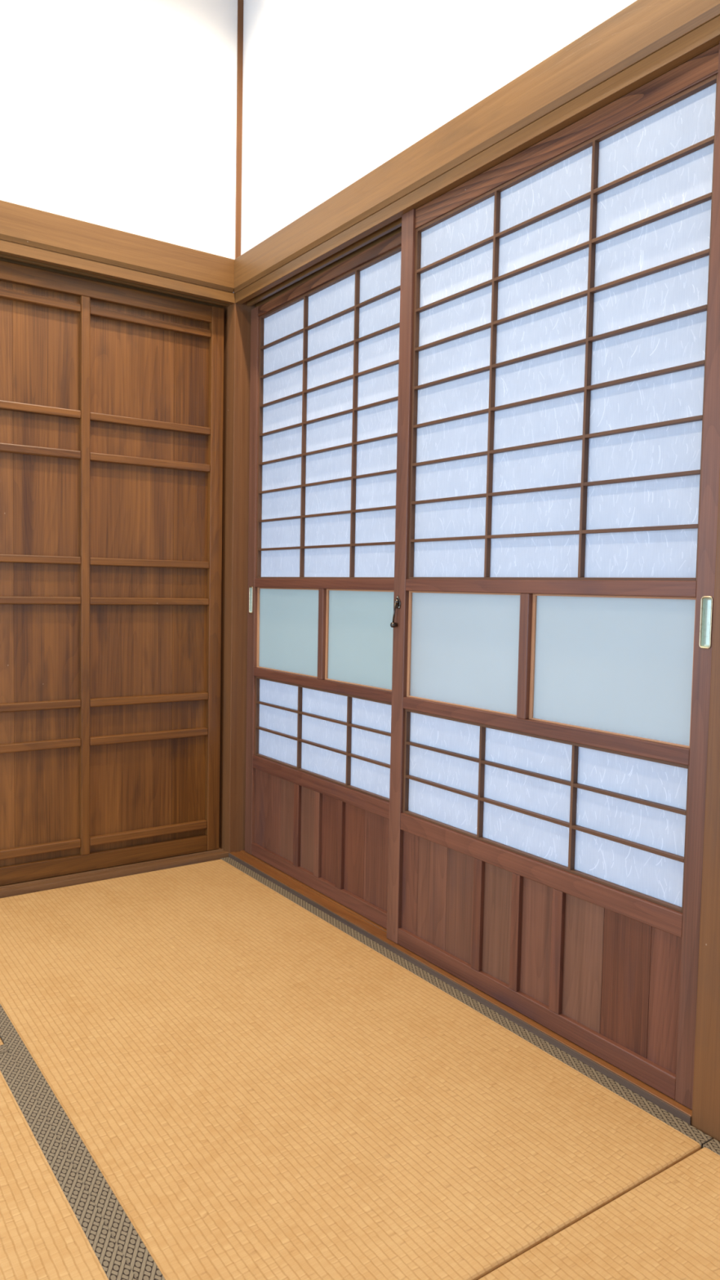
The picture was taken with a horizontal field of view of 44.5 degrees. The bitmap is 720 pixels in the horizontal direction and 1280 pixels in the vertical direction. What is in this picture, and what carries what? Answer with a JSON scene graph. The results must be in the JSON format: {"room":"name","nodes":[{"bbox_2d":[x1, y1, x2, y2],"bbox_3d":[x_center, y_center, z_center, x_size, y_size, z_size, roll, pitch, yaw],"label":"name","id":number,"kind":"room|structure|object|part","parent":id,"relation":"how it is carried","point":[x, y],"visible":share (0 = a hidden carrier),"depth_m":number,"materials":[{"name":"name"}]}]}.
{"room":"traditional dwelling","nodes":[
{"label":"traditional dwelling","id":0,"kind":"room"},
{"bbox_2d":[0,0,237,293],"bbox_3d":[-1.584,-0.766,2.084,2.950,3.102,0.197,-1,4,-35],"label":"wall","id":1,"kind":"structure","parent":0,"point":[121,115],"depth_m":2.54,"materials":[{"name":"white paint"}]},
{"bbox_2d":[0,260,224,885],"bbox_3d":[-0.821,-0.176,2.618,0.886,1.753,0.030,-1,4,-35],"label":"sliding door","id":2,"kind":"structure","parent":1,"relation":"in","point":[112,396],"depth_m":2.65,"materials":[{"name":"brown wood"}]},
{"bbox_3d":[-0.837,0.673,2.669,0.800,0.050,0.030,-1,4,-35],"label":"rail","id":3,"kind":"part","parent":2,"relation":"part of","materials":[{"name":"brown wood"}]},
{"bbox_3d":[-0.805,-1.025,2.567,0.800,0.050,0.030,-1,4,-35],"label":"rail","id":4,"kind":"part","parent":2,"relation":"part of","materials":[{"name":"brown wood"}]},
{"bbox_2d":[0,846,229,897],"bbox_3d":[-1.579,0.751,2.127,2.750,0.065,0.084,-1,4,-35],"label":"sill","id":5,"kind":"structure","parent":1,"relation":"attached to","point":[67,880],"depth_m":2.66,"materials":[{"name":"brown wood"}]},
{"bbox_2d":[0,200,234,293],"bbox_3d":[-1.521,-1.116,1.976,2.742,0.100,0.012,-1,4,-35],"label":"wooden beam","id":6,"kind":"structure","parent":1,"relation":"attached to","point":[19,224],"depth_m":2.53,"materials":[{"name":"brown wood"}]},
{"bbox_2d":[0,239,235,308],"bbox_3d":[-1.545,-1.054,2.018,2.750,0.030,0.084,-1,4,-35],"label":"door lintel","id":7,"kind":"object","parent":1,"relation":"attached to","point":[11,252],"visible":0.96,"depth_m":2.56,"materials":[{"name":"brown wood"}]},
{"bbox_2d":[240,0,636,255],"bbox_3d":[0.710,-0.676,1.311,0.120,3.102,3.700,-1,4,-35],"label":"wall","id":8,"kind":"structure","parent":0,"point":[333,91],"depth_m":2.23,"materials":[{"name":"white paint"}]},
{"bbox_2d":[228,853,691,1124],"bbox_3d":[0.062,0.780,2.177,0.003,0.063,1.716,-1,4,-35],"label":"trim","id":9,"kind":"structure","parent":8,"relation":"attached to","point":[606,1072],"depth_m":1.85,"materials":[{"name":"brown wood"}]},
{"bbox_2d":[229,850,692,1125],"bbox_3d":[0.113,0.778,2.212,0.120,0.065,1.716,-1,4,-35],"label":"sill","id":10,"kind":"structure","parent":8,"relation":"attached to","point":[373,928],"depth_m":2.13,"materials":[{"name":"brown wood"}]},
{"bbox_2d":[244,231,401,928],"bbox_3d":[-0.100,-0.150,2.489,0.032,1.744,0.875,-1,4,-35],"label":"screen","id":11,"kind":"object","parent":10,"relation":"on","point":[325,350],"visible":0.75,"depth_m":2.48,"materials":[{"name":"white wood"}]},
{"bbox_3d":[-0.351,-0.129,2.822,0.002,0.087,0.022,-1,4,-35],"label":"finger pull","id":12,"kind":"part","parent":11,"relation":"part of","materials":[{"name":"silver metal"}]},
{"bbox_2d":[249,587,252,612],"bbox_3d":[-0.346,-0.129,2.825,0.008,0.080,0.016,-1,4,-35],"label":"door handle","id":13,"kind":"object","parent":11,"relation":"in","point":[251,588],"depth_m":2.83,"materials":[{"name":"silver metal"}]},
{"bbox_3d":[-0.215,-0.029,2.663,0.003,0.254,0.379,-1,4,-35],"label":"frosted pane","id":14,"kind":"part","parent":11,"relation":"part of","materials":[{"name":"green glass"}]},
{"bbox_3d":[-0.114,0.701,2.539,0.030,0.040,0.788,-1,4,-35],"label":"rail","id":15,"kind":"part","parent":11,"relation":"part of","materials":[{"name":"brown wood"}]},
{"bbox_3d":[-0.109,0.415,2.522,0.030,0.040,0.788,-1,4,-35],"label":"rail","id":16,"kind":"part","parent":11,"relation":"part of","materials":[{"name":"brown wood"}]},
{"bbox_3d":[-0.113,0.558,2.529,0.006,0.258,0.787,-1,4,-35],"label":"foot panel","id":17,"kind":"part","parent":11,"relation":"part of","materials":[{"name":"brown wood"}]},
{"bbox_3d":[-0.103,0.125,2.504,0.030,0.028,0.788,-1,4,-35],"label":"rail","id":18,"kind":"part","parent":11,"relation":"part of","materials":[{"name":"brown wood"}]},
{"bbox_3d":[-0.098,-0.159,2.487,0.030,0.028,0.788,-1,4,-35],"label":"waist rail","id":19,"kind":"part","parent":11,"relation":"part of","materials":[{"name":"brown wood"}]},
{"bbox_3d":[-0.082,-1.005,2.436,0.030,0.029,0.788,-1,4,-35],"label":"rail","id":20,"kind":"part","parent":11,"relation":"part of","materials":[{"name":"brown wood"}]},
{"bbox_3d":[0.018,-0.005,2.331,0.003,0.254,0.380,-1,4,-35],"label":"frosted pane","id":21,"kind":"part","parent":11,"relation":"part of","materials":[{"name":"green glass"}]},
{"bbox_2d":[386,41,719,1110],"bbox_3d":[0.338,-0.107,1.791,0.048,1.760,0.875,-1,4,-35],"label":"screen","id":22,"kind":"object","parent":10,"relation":"on","point":[558,441],"visible":1,"depth_m":1.71,"materials":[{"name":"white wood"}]},
{"bbox_3d":[0.082,-0.036,2.133,0.016,0.013,0.013,-1,4,-35],"label":"latch knob","id":23,"kind":"part","parent":22,"relation":"part of","materials":[{"name":"brown metal"}]},
{"bbox_3d":[0.083,-0.066,2.129,0.009,0.051,0.005,2,3,10],"label":"latch lever","id":24,"kind":"part","parent":22,"relation":"part of","materials":[{"name":"brown metal"}]},
{"bbox_3d":[0.230,0.021,1.971,0.003,0.254,0.379,-1,4,-35],"label":"frosted pane","id":25,"kind":"part","parent":22,"relation":"part of","materials":[{"name":"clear glass"}]},
{"bbox_3d":[0.330,0.751,1.847,0.030,0.040,0.788,-1,4,-35],"label":"rail","id":26,"kind":"part","parent":22,"relation":"part of","materials":[{"name":"brown wood"}]},
{"bbox_3d":[0.336,0.465,1.829,0.030,0.040,0.788,-1,4,-35],"label":"rail","id":27,"kind":"part","parent":22,"relation":"part of","materials":[{"name":"brown wood"}]},
{"bbox_3d":[0.332,0.608,1.837,0.006,0.258,0.787,-1,4,-35],"label":"foot panel","id":28,"kind":"part","parent":22,"relation":"part of","materials":[{"name":"brown wood"}]},
{"bbox_3d":[0.341,0.175,1.812,0.030,0.028,0.788,-1,4,-35],"label":"rail","id":29,"kind":"part","parent":22,"relation":"part of","materials":[{"name":"brown wood"}]},
{"bbox_3d":[0.346,-0.109,1.795,0.030,0.028,0.788,-1,4,-35],"label":"waist rail","id":30,"kind":"part","parent":22,"relation":"part of","materials":[{"name":"brown wood"}]},
{"bbox_3d":[0.365,-0.963,1.745,0.025,0.045,0.788,-1,4,-35],"label":"rail","id":31,"kind":"part","parent":22,"relation":"part of","materials":[{"name":"brown wood"}]},
{"bbox_3d":[0.462,0.045,1.639,0.003,0.254,0.380,-1,4,-35],"label":"frosted pane","id":32,"kind":"part","parent":22,"relation":"part of","materials":[{"name":"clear glass"}]},
{"bbox_3d":[0.570,-0.029,1.450,0.002,0.087,0.022,-1,4,-35],"label":"finger pull","id":33,"kind":"part","parent":22,"relation":"part of","materials":[{"name":"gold metal"}]},
{"bbox_2d":[701,598,711,647],"bbox_3d":[0.575,-0.029,1.453,0.008,0.080,0.016,-1,4,-35],"label":"door handle","id":34,"kind":"object","parent":22,"relation":"in","point":[705,602],"depth_m":1.46,"materials":[{"name":"silver metal"}]},
{"bbox_2d":[233,0,719,293],"bbox_3d":[0.665,-1.031,1.255,0.012,0.100,3.703,-1,4,-35],"label":"wooden beam","id":35,"kind":"structure","parent":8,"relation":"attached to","point":[643,28],"depth_m":1.80,"materials":[{"name":"brown wood"}]},
{"bbox_2d":[235,15,719,306],"bbox_3d":[0.707,-0.967,1.288,0.100,0.030,3.700,-1,4,-35],"label":"track","id":36,"kind":"object","parent":8,"relation":"attached to","point":[386,223],"visible":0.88,"depth_m":1.87,"materials":[{"name":"brown wood"}]},
{"bbox_3d":[-0.484,0.919,0.653,3.050,0.048,4.000,-1,4,-35],"label":"floor","id":37,"kind":"structure","parent":0,"visible":0},
{"bbox_2d":[0,1038,8,1053],"bbox_3d":[-1.639,0.794,1.509,1.777,0.052,0.860,-1,4,-35],"label":"mat","id":38,"kind":"object","parent":37,"relation":"on","point":[3,1048],"visible":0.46,"depth_m":1.67,"materials":[{"name":"fabric"}]},
{"bbox_2d":[0,1051,137,1279],"bbox_3d":[-0.523,0.864,0.692,0.888,0.052,1.757,-1,4,-35],"label":"mat","id":39,"kind":"object","parent":37,"relation":"on","point":[51,1228],"visible":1,"depth_m":1.25,"materials":[{"name":"wicker"}]},
{"bbox_2d":[218,0,255,852],"bbox_3d":[-0.399,-0.791,2.850,0.130,3.100,0.100,-1,4,-35],"label":"post","id":40,"kind":"object","parent":37,"relation":"on","point":[237,331],"visible":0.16,"depth_m":2.84,"materials":[{"name":"brown wood"}]},
{"bbox_2d":[0,857,712,1279],"bbox_3d":[-0.290,0.796,1.905,0.887,0.052,1.757,-1,4,-35],"label":"mat","id":41,"kind":"object","parent":37,"relation":"on","point":[242,1082],"visible":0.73,"depth_m":1.54,"materials":[{"name":"wicker"}]},
{"bbox_2d":[478,1138,719,1279],"bbox_3d":[0.718,0.901,0.466,0.887,0.052,1.760,-1,4,-35],"label":"mat","id":42,"kind":"object","parent":37,"relation":"on","point":[667,1227],"visible":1,"depth_m":1.21,"materials":[{"name":"wicker"}]},
{"bbox_2d":[691,471,719,1142],"bbox_3d":[0.641,-0.046,1.411,0.100,1.825,0.100,-1,4,-35],"label":"post","id":43,"kind":"object","parent":37,"relation":"on","point":[705,1117],"visible":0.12,"depth_m":1.44,"materials":[{"name":"brown wood"}]}
]}

